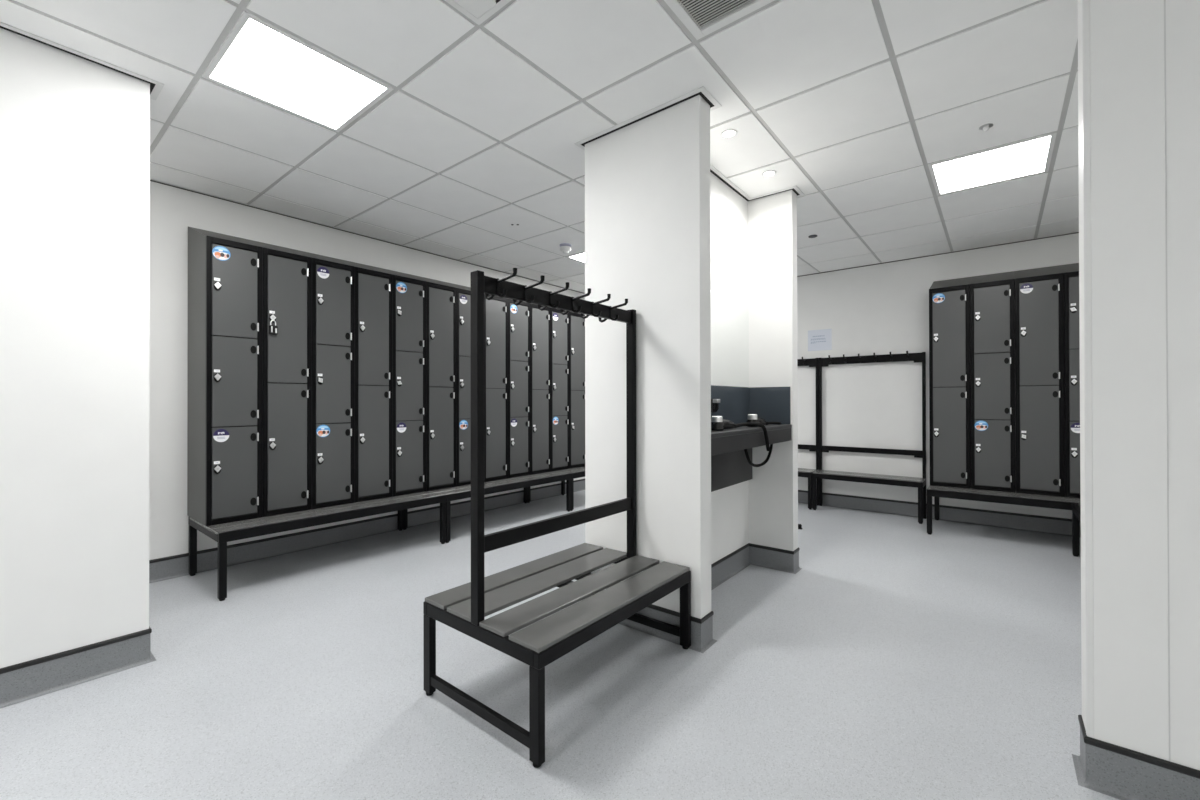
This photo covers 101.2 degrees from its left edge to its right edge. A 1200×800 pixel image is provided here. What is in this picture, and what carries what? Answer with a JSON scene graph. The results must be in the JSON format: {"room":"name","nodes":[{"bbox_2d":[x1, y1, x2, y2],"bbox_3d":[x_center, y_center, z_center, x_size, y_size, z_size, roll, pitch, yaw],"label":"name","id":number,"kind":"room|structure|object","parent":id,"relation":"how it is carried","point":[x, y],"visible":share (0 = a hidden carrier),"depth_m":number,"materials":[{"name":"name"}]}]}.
{"room":"locker room","nodes":[
{"label":"locker room","id":0,"kind":"room"},
{"bbox_2d":[0,28,149,667],"bbox_3d":[-3.143,-0.130,0.900,0.100,2.589,3.450,0,0,39],"label":"wall","id":1,"kind":"structure","parent":0,"point":[75,131],"depth_m":2.02,"materials":[{"name":"white paint"}]},
{"bbox_2d":[0,626,151,673],"bbox_3d":[-3.138,1.030,0.898,0.115,0.020,3.458,0,0,39],"label":"trim","id":2,"kind":"structure","parent":1,"relation":"attached to","point":[147,631],"depth_m":2.02,"materials":[{"name":"black"}]},
{"bbox_2d":[0,633,155,708],"bbox_3d":[-3.134,1.101,0.904,0.144,0.126,3.472,0,0,39],"label":"baseboard","id":3,"kind":"structure","parent":1,"relation":"attached to","point":[27,683],"depth_m":2.02,"materials":[{"name":"plastic"}]},
{"bbox_2d":[0,22,163,99],"bbox_3d":[-3.132,-1.425,0.921,0.184,0.003,3.492,0,0,39],"label":"trim","id":4,"kind":"structure","parent":1,"relation":"attached to","point":[158,87],"depth_m":2.05,"materials":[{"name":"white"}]},
{"bbox_2d":[149,179,584,559],"bbox_3d":[-2.456,-0.182,3.796,0.100,2.712,9.020,0,0,39],"label":"wall","id":5,"kind":"structure","parent":0,"point":[173,210],"depth_m":3.30,"materials":[{"name":"white paint"}]},
{"bbox_2d":[149,480,584,582],"bbox_3d":[-2.407,1.111,3.753,0.024,0.126,8.820,0,0,39],"label":"baseboard","id":6,"kind":"structure","parent":5,"relation":"attached to","point":[177,567],"depth_m":3.96,"materials":[{"name":"plastic"}]},
{"bbox_2d":[149,479,584,562],"bbox_3d":[-2.412,1.040,3.758,0.010,0.020,8.820,0,0,39],"label":"trim","id":7,"kind":"structure","parent":5,"relation":"attached to","point":[462,502],"depth_m":3.96,"materials":[{"name":"black"}]},
{"bbox_2d":[150,180,584,293],"bbox_3d":[-2.419,-1.414,3.769,0.006,0.008,8.820,0,0,39],"label":"trim","id":8,"kind":"structure","parent":5,"relation":"attached to","point":[150,180],"depth_m":4.00,"materials":[{"name":"grey metal"}]},
{"bbox_2d":[0,0,1078,292],"bbox_3d":[-0.329,-1.529,2.082,5.575,0.200,9.020,0,0,39],"label":"ceiling","id":9,"kind":"structure","parent":0,"point":[850,103],"depth_m":2.44,"materials":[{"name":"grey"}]},
{"bbox_2d":[202,10,393,131],"bbox_3d":[-1.350,-1.451,2.217,0.577,0.051,0.577,0,0,39],"label":"ceiling light","id":10,"kind":"object","parent":9,"relation":"attached to","point":[258,59],"visible":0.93,"depth_m":2.18,"materials":[{"name":"white plastic"}]},
{"bbox_2d":[445,0,510,24],"bbox_3d":[-0.416,-1.468,1.463,0.584,0.085,0.584,0,0,39],"label":"ceiling vent","id":11,"kind":"object","parent":9,"relation":"in","point":[478,11],"visible":1,"depth_m":1.79,"materials":[{"name":"white metal"}]},
{"bbox_2d":[560,243,571,253],"bbox_3d":[-0.315,-1.380,4.513,0.110,0.078,0.110,0,0,39],"label":"smoke detector","id":12,"kind":"object","parent":9,"relation":"attached to","point":[565,248],"visible":1,"depth_m":4.48,"materials":[{"name":"grey plastic"}]},
{"bbox_2d":[566,252,584,262],"bbox_3d":[0.068,-1.443,4.928,0.577,0.051,0.577,0,0,39],"label":"ceiling light","id":13,"kind":"object","parent":9,"relation":"attached to","point":[580,257],"visible":0.16,"depth_m":4.90,"materials":[{"name":"white"}]},
{"bbox_2d":[571,253,584,261],"bbox_3d":[0.068,-1.422,4.928,0.533,0.004,0.533,0,0,39],"label":"diffuser","id":14,"kind":"object","parent":13,"relation":"attached to","point":[580,257],"depth_m":4.91,"materials":[{"name":"white plastic"}]},
{"bbox_2d":[664,0,774,39],"bbox_3d":[0.427,-1.451,1.553,0.570,0.050,0.570,0,0,39],"label":"ceiling vent","id":15,"kind":"object","parent":9,"relation":"in","point":[703,8],"visible":1,"depth_m":1.82,"materials":[{"name":"white metal"}]},
{"bbox_2d":[721,129,737,137],"bbox_3d":[0.691,-1.425,2.639,0.088,0.005,0.088,0,0,39],"label":"recessed light","id":16,"kind":"object","parent":9,"relation":"in","point":[729,133],"visible":1,"depth_m":2.63,"materials":[{"name":"white"}]},
{"bbox_2d":[762,170,776,176],"bbox_3d":[1.065,-1.424,3.102,0.088,0.005,0.088,0,0,39],"label":"recessed light","id":17,"kind":"object","parent":9,"relation":"in","point":[769,173],"visible":1,"depth_m":3.10,"materials":[{"name":"white"}]},
{"bbox_2d":[979,123,992,131],"bbox_3d":[2.020,-1.419,2.579,0.060,0.024,0.060,0,0,39],"label":"ceiling sensor","id":18,"kind":"object","parent":9,"relation":"attached to","point":[985,127],"visible":1,"depth_m":2.57,"materials":[{"name":"white plastic"}]},
{"bbox_2d":[928,131,1056,195],"bbox_3d":[2.402,-1.455,3.043,0.577,0.051,0.577,0,0,39],"label":"ceiling light","id":19,"kind":"object","parent":9,"relation":"attached to","point":[1031,156],"visible":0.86,"depth_m":3.01,"materials":[{"name":"white plastic"}]},
{"bbox_2d":[0,490,1118,799],"bbox_3d":[-0.323,1.214,2.071,5.575,0.100,9.020,0,0,39],"label":"floor","id":20,"kind":"structure","parent":0,"point":[900,661],"depth_m":1.98,"materials":[{"name":"plastic"}]},
{"bbox_2d":[188,491,445,600],"bbox_3d":[-2.004,0.975,3.663,0.700,0.397,1.513,0,0,39],"label":"bench","id":21,"kind":"object","parent":20,"relation":"on","point":[223,533],"visible":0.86,"depth_m":3.28,"materials":[{"name":"black"}]},
{"bbox_2d":[187,227,262,525],"bbox_3d":[-2.495,-0.198,3.282,0.478,1.945,0.299,0,0,39],"label":"locker","id":22,"kind":"object","parent":21,"relation":"on","point":[225,425],"visible":1,"depth_m":3.14,"materials":[{"name":"black metal"}]},
{"bbox_2d":[242,238,311,516],"bbox_3d":[-2.307,-0.197,3.515,0.478,1.945,0.299,0,0,39],"label":"locker","id":23,"kind":"object","parent":21,"relation":"on","point":[287,273],"visible":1,"depth_m":3.37,"materials":[{"name":"black metal"}]},
{"bbox_2d":[269,320,277,334],"bbox_3d":[-2.183,-0.487,3.293,0.024,0.098,0.048,0,0,39],"label":"padlock","id":24,"kind":"object","parent":23,"relation":"hanging from","point":[273,329],"visible":1,"depth_m":3.29,"materials":[{"name":"black metal"}]},
{"bbox_2d":[289,248,354,508],"bbox_3d":[-2.119,-0.197,3.748,0.478,1.945,0.299,0,0,39],"label":"locker","id":25,"kind":"object","parent":21,"relation":"on","point":[333,281],"visible":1,"depth_m":3.60,"materials":[{"name":"black"}]},
{"bbox_2d":[330,257,392,502],"bbox_3d":[-1.931,-0.196,3.981,0.478,1.945,0.299,0,0,39],"label":"locker","id":26,"kind":"object","parent":21,"relation":"on","point":[373,287],"visible":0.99,"depth_m":3.84,"materials":[{"name":"black metal"}]},
{"bbox_2d":[367,265,425,496],"bbox_3d":[-1.742,-0.196,4.214,0.478,1.945,0.299,0,0,39],"label":"locker","id":27,"kind":"object","parent":21,"relation":"on","point":[409,293],"visible":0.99,"depth_m":4.07,"materials":[{"name":"black"}]},
{"bbox_2d":[403,471,570,542],"bbox_3d":[-1.052,0.977,4.842,0.700,0.397,1.513,0,0,39],"label":"bench","id":28,"kind":"object","parent":20,"relation":"on","point":[458,492],"visible":0.61,"depth_m":4.59,"materials":[{"name":"black metal"}]},
{"bbox_2d":[400,272,456,490],"bbox_3d":[-1.554,-0.195,4.447,0.478,1.945,0.299,0,0,39],"label":"locker","id":29,"kind":"object","parent":28,"relation":"on","point":[441,433],"visible":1,"depth_m":4.30,"materials":[{"name":"black metal"}]},
{"bbox_2d":[432,279,470,485],"bbox_3d":[-1.366,-0.195,4.680,0.478,1.945,0.299,0,0,39],"label":"locker","id":30,"kind":"object","parent":28,"relation":"on","point":[463,295],"visible":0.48,"depth_m":4.48,"materials":[{"name":"black metal"}]},
{"bbox_2d":[456,284,507,481],"bbox_3d":[-1.178,-0.194,4.913,0.478,1.945,0.299,0,0,39],"label":"locker","id":31,"kind":"object","parent":28,"relation":"on","point":[495,309],"visible":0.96,"depth_m":4.77,"materials":[{"name":"black"}]},
{"bbox_2d":[503,297,529,477],"bbox_3d":[-0.990,-0.194,5.146,0.478,1.945,0.299,0,0,39],"label":"locker","id":32,"kind":"object","parent":28,"relation":"on","point":[519,315],"visible":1,"depth_m":5.00,"materials":[{"name":"black metal"}]},
{"bbox_2d":[530,303,550,474],"bbox_3d":[-0.802,-0.193,5.379,0.478,1.945,0.299,0,0,39],"label":"locker","id":33,"kind":"object","parent":28,"relation":"on","point":[540,321],"visible":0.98,"depth_m":5.23,"materials":[{"name":"black"}]},
{"bbox_2d":[551,307,568,471],"bbox_3d":[-0.613,-0.192,5.612,0.478,1.945,0.299,0,0,39],"label":"locker","id":34,"kind":"object","parent":28,"relation":"on","point":[559,322],"visible":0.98,"depth_m":5.46,"materials":[{"name":"black"}]},
{"bbox_2d":[527,466,584,510],"bbox_3d":[-0.381,0.979,5.673,0.700,0.397,0.620,0,0,39],"label":"bench","id":35,"kind":"object","parent":20,"relation":"on","point":[578,472],"visible":0.41,"depth_m":5.37,"materials":[{"name":"black metal"}]},
{"bbox_2d":[565,310,584,468],"bbox_3d":[-0.425,-0.192,5.845,0.478,1.945,0.299,0,0,39],"label":"locker","id":36,"kind":"object","parent":35,"relation":"on","point":[576,323],"visible":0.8,"depth_m":5.69,"materials":[{"name":"black"}]},
{"bbox_2d":[423,268,690,767],"bbox_3d":[-0.138,0.347,2.134,0.656,1.634,0.985,0,0,39],"label":"bench","id":37,"kind":"object","parent":20,"relation":"on","point":[463,608],"visible":1,"depth_m":1.91,"materials":[{"name":"black metal"}]},
{"bbox_2d":[797,357,818,509],"bbox_3d":[1.960,0.347,5.679,0.992,1.652,0.290,0,0,39],"label":"bench","id":38,"kind":"object","parent":20,"relation":"on","point":[814,362],"visible":0.24,"depth_m":5.46,"materials":[{"name":"black metal"}]},
{"bbox_2d":[812,351,925,523],"bbox_3d":[2.735,0.343,5.053,0.992,1.652,0.290,0,0,39],"label":"bench","id":39,"kind":"object","parent":20,"relation":"on","point":[920,483],"visible":1,"depth_m":5.01,"materials":[{"name":"black metal"}]},
{"bbox_2d":[926,485,1079,534],"bbox_3d":[3.677,0.968,4.049,1.600,0.391,0.700,0,0,39],"label":"bench","id":40,"kind":"object","parent":20,"relation":"on","point":[1045,501],"visible":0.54,"depth_m":4.04,"materials":[{"name":"black"}]},
{"bbox_2d":[929,277,971,488],"bbox_3d":[3.254,-0.198,4.568,0.299,1.945,0.478,0,0,39],"label":"locker","id":41,"kind":"object","parent":40,"relation":"on","point":[949,300],"visible":1,"depth_m":4.39,"materials":[{"name":"black metal"}]},
{"bbox_2d":[970,271,1015,492],"bbox_3d":[3.487,-0.199,4.379,0.299,1.945,0.478,0,0,39],"label":"locker","id":42,"kind":"object","parent":40,"relation":"on","point":[992,296],"visible":1,"depth_m":4.21,"materials":[{"name":"black"}]},
{"bbox_2d":[1013,266,1064,496],"bbox_3d":[3.721,-0.200,4.191,0.299,1.945,0.478,0,0,39],"label":"locker","id":43,"kind":"object","parent":40,"relation":"on","point":[1039,292],"visible":0.99,"depth_m":4.02,"materials":[{"name":"black"}]},
{"bbox_2d":[1059,263,1079,497],"bbox_3d":[3.954,-0.202,4.002,0.299,1.945,0.478,0,0,39],"label":"locker","id":44,"kind":"object","parent":40,"relation":"on","point":[1071,271],"visible":0.35,"depth_m":3.90,"materials":[{"name":"black metal"}]},
{"bbox_2d":[1072,503,1080,556],"bbox_3d":[3.340,0.964,2.892,0.700,0.391,1.500,0,0,39],"label":"bench leg","id":45,"kind":"object","parent":20,"relation":"on","point":[1076,509],"visible":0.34,"depth_m":3.65,"materials":[{"name":"black metal"}]},
{"bbox_2d":[585,95,797,618],"bbox_3d":[0.643,-0.129,3.077,0.706,2.589,1.435,0,0,39],"label":"wall","id":46,"kind":"structure","parent":0,"point":[663,232],"depth_m":2.57,"materials":[{"name":"white paint"}]},
{"bbox_2d":[574,86,804,200],"bbox_3d":[0.640,-1.424,3.082,0.790,0.003,1.519,0,0,39],"label":"trim","id":47,"kind":"structure","parent":46,"relation":"attached to","point":[702,89],"depth_m":2.56,"materials":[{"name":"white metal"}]},
{"bbox_2d":[618,546,801,652],"bbox_3d":[0.645,1.103,3.072,0.750,0.126,1.479,0,0,39],"label":"baseboard","id":48,"kind":"structure","parent":46,"relation":"attached to","point":[702,639],"depth_m":3.11,"materials":[{"name":"plastic"}]},
{"bbox_2d":[647,543,799,623],"bbox_3d":[0.645,1.032,3.073,0.721,0.020,1.450,0,0,39],"label":"trim","id":49,"kind":"structure","parent":46,"relation":"attached to","point":[668,611],"depth_m":3.10,"materials":[{"name":"black plastic"}]},
{"bbox_2d":[711,290,748,386],"bbox_3d":[0.681,-0.388,3.053,0.005,0.592,1.214,0,0,39],"label":"mirror","id":50,"kind":"object","parent":46,"relation":"attached to","point":[729,316],"visible":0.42,"depth_m":3.27,"materials":[{"name":"clear glass"}]},
{"bbox_2d":[711,385,749,423],"bbox_3d":[0.683,0.037,3.047,0.010,0.256,1.218,0,0,39],"label":"backsplash","id":51,"kind":"structure","parent":46,"relation":"attached to","point":[734,401],"depth_m":3.29,"materials":[{"name":"stone"}]},
{"bbox_2d":[711,385,792,491],"bbox_3d":[0.799,0.234,2.953,0.308,0.651,1.219,0,0,39],"label":"countertop","id":52,"kind":"structure","parent":46,"relation":"attached to","point":[731,449],"depth_m":3.24,"materials":[{"name":"stone"}]},
{"bbox_2d":[711,416,769,450],"bbox_3d":[0.789,0.195,2.804,0.520,0.218,0.108,0,0,-40],"label":"hair dryer","id":53,"kind":"object","parent":52,"relation":"on","point":[718,423],"visible":0.98,"depth_m":2.72,"materials":[{"name":"black plastic"}]},
{"bbox_2d":[711,424,791,437],"bbox_3d":[0.799,0.176,2.954,0.306,0.022,1.218,0,0,39],"label":"countertop","id":54,"kind":"structure","parent":52,"relation":"on","point":[744,429],"depth_m":2.78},
{"bbox_2d":[746,414,780,426],"bbox_3d":[1.057,0.126,3.169,0.075,0.078,0.463,0,0,39],"label":"hair dryer","id":55,"kind":"object","parent":52,"relation":"on","point":[752,418],"visible":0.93,"depth_m":3.01,"materials":[{"name":"black plastic"}]},
{"bbox_2d":[749,387,790,423],"bbox_3d":[1.178,0.038,3.425,0.284,0.256,0.010,0,0,39],"label":"backsplash","id":56,"kind":"structure","parent":46,"relation":"attached to","point":[772,404],"depth_m":3.41,"materials":[{"name":"stone"}]},
{"bbox_2d":[797,232,1078,518],"bbox_3d":[2.476,-0.184,5.546,5.375,2.712,0.100,0,0,39],"label":"wall","id":57,"kind":"structure","parent":0,"point":[879,309],"depth_m":5.12,"materials":[{"name":"white paint"}]},
{"bbox_2d":[808,329,831,350],"bbox_3d":[2.451,-0.668,5.501,0.250,0.234,0.002,0,0,39],"label":"notice","id":58,"kind":"object","parent":57,"relation":"attached to","point":[818,340],"visible":1,"depth_m":5.50,"materials":[{"name":"white paper"}]},
{"bbox_2d":[811,335,825,343],"bbox_3d":[2.442,-0.677,5.508,0.167,0.084,0.001,0,0,39],"label":"print","id":59,"kind":"object","parent":58,"relation":"attached to","point":[815,339],"depth_m":5.51,"materials":[{"name":"blue"}]},
{"bbox_2d":[797,232,1078,276],"bbox_3d":[2.442,-1.417,5.511,5.375,0.008,0.006,0,0,39],"label":"trim","id":60,"kind":"structure","parent":57,"relation":"attached to","point":[1076,232],"depth_m":4.77,"materials":[{"name":"grey"}]},
{"bbox_2d":[798,490,1079,521],"bbox_3d":[2.445,1.037,5.500,5.375,0.020,0.010,0,0,39],"label":"trim","id":61,"kind":"structure","parent":57,"relation":"attached to","point":[879,499],"depth_m":4.70,"materials":[{"name":"black"}]},
{"bbox_2d":[798,492,1080,537],"bbox_3d":[2.441,1.109,5.494,5.375,0.126,0.024,0,0,39],"label":"baseboard","id":62,"kind":"structure","parent":57,"relation":"attached to","point":[1050,526],"depth_m":4.70,"materials":[{"name":"plastic"}]},
{"bbox_2d":[1078,0,1199,769],"bbox_3d":[1.864,-0.138,1.248,0.926,2.589,0.126,0,0,39],"label":"wall","id":63,"kind":"structure","parent":0,"point":[1139,60],"depth_m":1.42,"materials":[{"name":"white paint"}]},
{"bbox_2d":[1072,728,1199,799],"bbox_3d":[1.859,1.093,1.250,0.947,0.126,0.169,0,0,39],"label":"baseboard","id":64,"kind":"structure","parent":63,"relation":"attached to","point":[1118,776],"depth_m":1.43,"materials":[{"name":"plastic"}]},
{"bbox_2d":[1078,715,1199,778],"bbox_3d":[1.865,1.022,1.246,0.932,0.020,0.140,0,0,39],"label":"trim","id":65,"kind":"structure","parent":63,"relation":"attached to","point":[1150,759],"depth_m":1.42,"materials":[{"name":"black"}]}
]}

